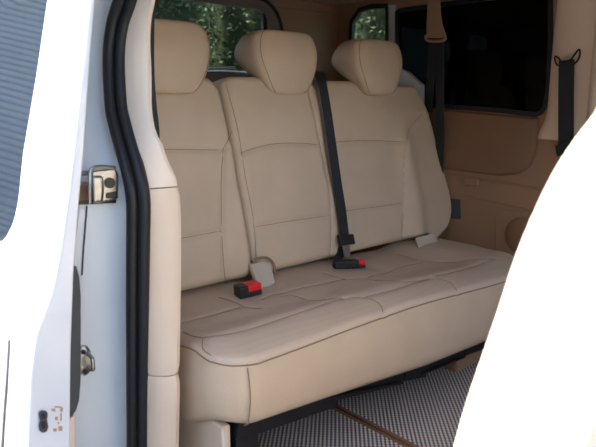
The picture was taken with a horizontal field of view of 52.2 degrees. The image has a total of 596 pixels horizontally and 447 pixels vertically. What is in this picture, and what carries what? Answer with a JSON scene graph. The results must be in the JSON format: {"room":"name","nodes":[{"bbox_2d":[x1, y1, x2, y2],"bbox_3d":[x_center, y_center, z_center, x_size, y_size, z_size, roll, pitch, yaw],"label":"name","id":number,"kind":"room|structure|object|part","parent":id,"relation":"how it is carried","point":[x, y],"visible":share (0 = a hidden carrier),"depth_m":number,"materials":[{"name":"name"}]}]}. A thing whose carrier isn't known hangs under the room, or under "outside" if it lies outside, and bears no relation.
{"room":"vehicle interior","nodes":[
{"label":"vehicle interior","id":0,"kind":"room"},
{"bbox_2d":[73,0,125,446],"bbox_3d":[-0.823,-0.048,1.892,0.373,1.680,1.278,-10,15,-40],"label":"door frame","id":1,"kind":"structure","parent":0,"point":[100,246],"depth_m":1.52,"materials":[{"name":"white paint"}]},
{"bbox_2d":[0,0,94,446],"bbox_3d":[-0.895,0.050,1.738,0.301,1.550,1.177,-10,15,-40],"label":"sliding door","id":2,"kind":"structure","parent":1,"relation":"in","point":[45,45],"depth_m":1.35,"materials":[{"name":"white paint"}]},
{"bbox_3d":[-0.885,-0.323,1.734,0.140,0.681,0.829,-10,15,-40],"label":"door glass","id":3,"kind":"part","parent":2,"relation":"part of","materials":[{"name":"blue glass"}]},
{"bbox_2d":[39,410,47,432],"bbox_3d":[-0.556,0.432,1.328,0.024,0.057,0.010,-10,15,-40],"label":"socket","id":4,"kind":"object","parent":2,"relation":"attached to","point":[43,414],"depth_m":1.32,"materials":[{"name":"black plastic"}]},
{"bbox_3d":[-0.577,0.492,1.450,0.165,0.124,0.026,11,16,42],"label":"trim","id":5,"kind":"part","parent":2,"relation":"part of","materials":[{"name":"beige plastic"}]},
{"bbox_3d":[-0.559,0.256,1.413,0.166,0.349,0.051,11,16,42],"label":"panel","id":6,"kind":"part","parent":2,"relation":"part of","materials":[{"name":"grey plastic"}]},
{"bbox_2d":[81,345,94,374],"bbox_3d":[-0.529,0.342,1.513,0.038,0.080,0.075,-10,15,-40],"label":"door latch","id":7,"kind":"object","parent":1,"relation":"in","point":[87,359],"depth_m":1.51,"materials":[{"name":"metal"}]},
{"bbox_2d":[79,165,117,204],"bbox_3d":[-0.461,-0.089,1.413,0.121,0.100,0.065,-10,15,-40],"label":"bracket","id":8,"kind":"object","parent":1,"relation":"attached to","point":[103,183],"visible":0.98,"depth_m":1.39,"materials":[{"name":"metal"}]},
{"bbox_2d":[102,0,150,446],"bbox_3d":[-0.398,0.060,1.516,0.111,1.572,0.226,-10,15,-40],"label":"seal","id":9,"kind":"object","parent":1,"relation":"attached to","point":[130,161],"visible":0.99,"depth_m":1.47,"materials":[{"name":"black rubber"}]},
{"bbox_2d":[125,0,176,187],"bbox_3d":[-0.394,-0.448,1.462,0.103,0.705,0.266,-10,15,-40],"label":"trim","id":10,"kind":"structure","parent":1,"relation":"attached to","point":[138,76],"depth_m":1.46,"materials":[{"name":"beige plastic"}]},
{"bbox_2d":[150,4,159,138],"bbox_3d":[-0.412,-0.426,1.722,0.004,0.551,0.041,10,15,42],"label":"belt","id":11,"kind":"object","parent":1,"relation":"attached to","point":[154,104],"visible":0.34,"depth_m":1.73,"materials":[{"name":"black"}]},
{"bbox_2d":[147,373,179,446],"bbox_3d":[-0.401,0.574,1.666,0.088,0.411,0.235,-10,15,-40],"label":"trim","id":12,"kind":"structure","parent":1,"relation":"attached to","point":[163,392],"depth_m":1.57,"materials":[{"name":"beige plastic"}]},
{"bbox_2d":[148,186,180,375],"bbox_3d":[-0.393,0.134,1.583,0.108,0.478,0.235,-10,15,-40],"label":"trim","id":13,"kind":"structure","parent":1,"relation":"attached to","point":[165,233],"depth_m":1.50,"materials":[{"name":"beige plastic"}]},
{"bbox_2d":[238,0,336,278],"bbox_3d":[-0.465,-0.272,2.945,1.800,1.660,0.020,-10,15,-40],"label":"wall","id":14,"kind":"structure","parent":0,"point":[321,26],"depth_m":3.29,"materials":[{"name":"beige plastic"}]},
{"bbox_2d":[184,0,335,81],"bbox_3d":[-0.444,-0.878,2.896,1.653,0.492,0.138,-10,15,-40],"label":"window","id":15,"kind":"structure","parent":14,"relation":"in","point":[270,15],"depth_m":3.02,"materials":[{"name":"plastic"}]},
{"bbox_2d":[300,0,369,5],"bbox_3d":[0.595,-0.897,1.704,1.900,0.060,3.220,-10,15,-40],"label":"ceiling","id":16,"kind":"structure","parent":0,"point":[329,2],"depth_m":3.21,"materials":[{"name":"fabric"}]},
{"bbox_2d":[424,0,446,172],"bbox_3d":[0.649,-0.699,2.864,0.067,0.950,0.138,-10,15,-40],"label":"belt","id":17,"kind":"object","parent":16,"relation":"hanging from","point":[435,31],"visible":0.97,"depth_m":2.84,"materials":[{"name":"black fabric"}]},
{"bbox_2d":[334,0,563,257],"bbox_3d":[1.461,-0.114,2.168,0.071,1.660,3.880,-10,15,-41],"label":"panel","id":18,"kind":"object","parent":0,"point":[496,168],"depth_m":2.79,"materials":[{"name":"beige plastic"}]},
{"bbox_2d":[349,3,388,40],"bbox_3d":[0.380,-0.952,3.225,0.024,0.399,0.297,-10,15,-40],"label":"window","id":19,"kind":"structure","parent":18,"relation":"in","point":[360,10],"depth_m":3.20,"materials":[{"name":"rubber"}]},
{"bbox_2d":[395,0,552,116],"bbox_3d":[0.775,-0.763,2.808,0.024,0.522,0.840,-10,15,-40],"label":"window","id":20,"kind":"structure","parent":18,"relation":"in","point":[498,53],"depth_m":2.72,"materials":[{"name":"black glass"}]},
{"bbox_3d":[0.827,-0.379,2.809,0.034,0.298,0.584,-10,15,-40],"label":"panel","id":21,"kind":"part","parent":18,"relation":"part of","materials":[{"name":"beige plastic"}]},
{"bbox_2d":[505,217,529,252],"bbox_3d":[0.997,0.056,2.703,0.017,0.170,0.170,-10,15,-40],"label":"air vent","id":22,"kind":"object","parent":18,"relation":"in","point":[515,227],"depth_m":2.72,"materials":[{"name":"brown plastic"}]},
{"bbox_2d":[537,0,595,140],"bbox_3d":[1.099,-0.667,2.428,0.045,0.670,0.268,-10,15,-40],"label":"trim","id":23,"kind":"structure","parent":18,"relation":"attached to","point":[575,20],"depth_m":2.41,"materials":[{"name":"beige plastic"}]},
{"bbox_2d":[554,49,580,156],"bbox_3d":[1.071,-0.477,2.433,0.050,0.424,0.110,-10,15,-40],"label":"belt","id":24,"kind":"object","parent":18,"relation":"attached to","point":[565,67],"visible":0.95,"depth_m":2.42,"materials":[{"name":"black fabric"}]},
{"bbox_3d":[1.076,-0.307,2.462,0.050,0.079,0.094,-10,15,-40],"label":"anchor plate","id":25,"kind":"part","parent":24,"relation":"part of","materials":[{"name":"black plastic"}]},
{"bbox_2d":[586,21,595,123],"bbox_3d":[1.173,-0.677,2.318,0.065,0.605,0.110,-10,15,-40],"label":"trim","id":26,"kind":"structure","parent":18,"relation":"attached to","point":[591,108],"depth_m":2.35,"materials":[{"name":"beige plastic"}]},
{"bbox_3d":[0.782,0.786,1.737,1.900,0.108,3.880,-10,15,-40],"label":"floor","id":27,"kind":"structure","parent":0,"visible":0},
{"bbox_2d":[259,407,408,446],"bbox_3d":[0.303,0.775,1.487,0.592,0.013,1.962,-10,15,-40],"label":"floor mat","id":28,"kind":"object","parent":27,"relation":"on","point":[332,427],"visible":0.25,"depth_m":1.95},
{"bbox_2d":[154,18,514,446],"bbox_3d":[0.190,-0.063,2.304,1.749,1.306,0.868,-10,15,-40],"label":"seat","id":29,"kind":"object","parent":28,"relation":"on","point":[248,157],"visible":0.88,"depth_m":2.14,"materials":[{"name":"leather"}]},
{"bbox_3d":[-0.434,-0.130,2.073,0.455,0.729,0.332,-10,15,-40],"label":"backrest","id":30,"kind":"part","parent":29,"relation":"part of","materials":[{"name":"beige leather"}]},
{"bbox_2d":[233,256,275,298],"bbox_3d":[-0.147,0.196,2.081,0.098,0.124,0.254,3,12,16],"label":"belt","id":31,"kind":"object","parent":29,"relation":"on","point":[261,272],"visible":0.94,"depth_m":2.13,"materials":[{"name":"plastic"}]},
{"bbox_3d":[-0.091,-0.192,2.368,0.462,0.734,0.335,-10,15,-40],"label":"backrest","id":32,"kind":"part","parent":29,"relation":"part of","materials":[{"name":"beige leather"}]},
{"bbox_2d":[314,71,354,258],"bbox_3d":[0.106,-0.228,2.496,0.112,0.779,0.330,-7,13,-30],"label":"belt","id":33,"kind":"object","parent":29,"relation":"on","point":[345,239],"visible":0.84,"depth_m":2.44,"materials":[{"name":"black fabric"}]},
{"bbox_3d":[0.195,0.111,2.437,0.042,0.052,0.015,-10,15,-40],"label":"tongue plate","id":34,"kind":"part","parent":33,"relation":"part of","materials":[{"name":"metal"}]},
{"bbox_2d":[178,235,514,423],"bbox_3d":[0.202,0.325,2.234,1.575,0.303,0.629,-10,15,-40],"label":"cushion","id":35,"kind":"object","parent":29,"relation":"on","point":[319,335],"depth_m":1.88,"materials":[{"name":"leather"}]},
{"bbox_2d":[332,258,365,268],"bbox_3d":[0.196,0.154,2.342,0.127,0.032,0.040,-3,12,-13],"label":"seat belt buckle","id":36,"kind":"object","parent":29,"relation":"on","point":[336,263],"visible":1,"depth_m":2.33,"materials":[{"name":"black plastic"}]},
{"bbox_3d":[0.226,0.478,2.226,1.396,0.144,0.415,-10,15,-40],"label":"frame","id":37,"kind":"part","parent":29,"relation":"part of","materials":[{"name":"black paint"}]},
{"bbox_3d":[0.207,0.535,1.942,0.364,0.071,0.008,-10,15,-40],"label":"trim rod","id":38,"kind":"part","parent":29,"relation":"part of","materials":[{"name":"black paint"}]},
{"bbox_3d":[0.386,-0.256,2.777,0.790,0.763,0.347,-10,15,-40],"label":"backrest","id":39,"kind":"part","parent":29,"relation":"part of","materials":[{"name":"beige leather"}]},
{"bbox_3d":[0.531,0.522,2.231,0.248,0.020,0.008,-10,15,-40],"label":"trim rod","id":40,"kind":"part","parent":29,"relation":"part of","materials":[{"name":"black paint"}]},
{"bbox_2d":[454,111,595,446],"bbox_3d":[0.651,0.339,0.850,0.530,1.121,0.725,-10,15,-40],"label":"seat","id":41,"kind":"object","parent":28,"relation":"on","point":[534,383],"visible":1,"depth_m":0.79,"materials":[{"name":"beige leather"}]},
{"bbox_2d":[335,361,479,446],"bbox_3d":[0.933,0.664,2.034,1.068,0.013,1.962,-10,15,-40],"label":"floor mat","id":42,"kind":"object","parent":27,"relation":"on","point":[427,411],"visible":0.17,"depth_m":2.12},
{"label":"outside","id":43,"kind":"structure","parent":0,"visible":0},
{"bbox_3d":[-1.988,1.121,2.520,28.000,0.100,26.000,-10,15,-40],"label":"ground","id":44,"kind":"structure","parent":43,"visible":0},
{"bbox_2d":[155,0,215,67],"bbox_3d":[-1.694,-1.694,6.171,1.844,3.980,1.709,-10,15,-40],"label":"leafy tree","id":45,"kind":"object","parent":44,"relation":"on","point":[180,10],"visible":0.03,"depth_m":5.88,"materials":[{"name":"green plant"}]},
{"bbox_2d":[194,2,211,66],"bbox_3d":[-2.345,-2.690,8.496,3.666,5.006,2.012,-10,15,-40],"label":"leafy tree","id":46,"kind":"object","parent":44,"relation":"on","point":[204,6],"visible":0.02,"depth_m":8.46,"materials":[{"name":"green plant"}]},
{"bbox_2d":[197,3,260,70],"bbox_3d":[-0.523,-1.977,7.512,1.566,4.000,1.373,-10,15,-40],"label":"leafy tree","id":47,"kind":"object","parent":44,"relation":"on","point":[231,24],"visible":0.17,"depth_m":6.97,"materials":[{"name":"green plant"}]},
{"bbox_2d":[355,9,384,39],"bbox_3d":[1.164,-1.935,7.145,1.999,4.064,1.748,-10,15,-40],"label":"leafy tree","id":48,"kind":"object","parent":44,"relation":"on","point":[371,24],"visible":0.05,"depth_m":6.44,"materials":[{"name":"green plant"}]}
]}

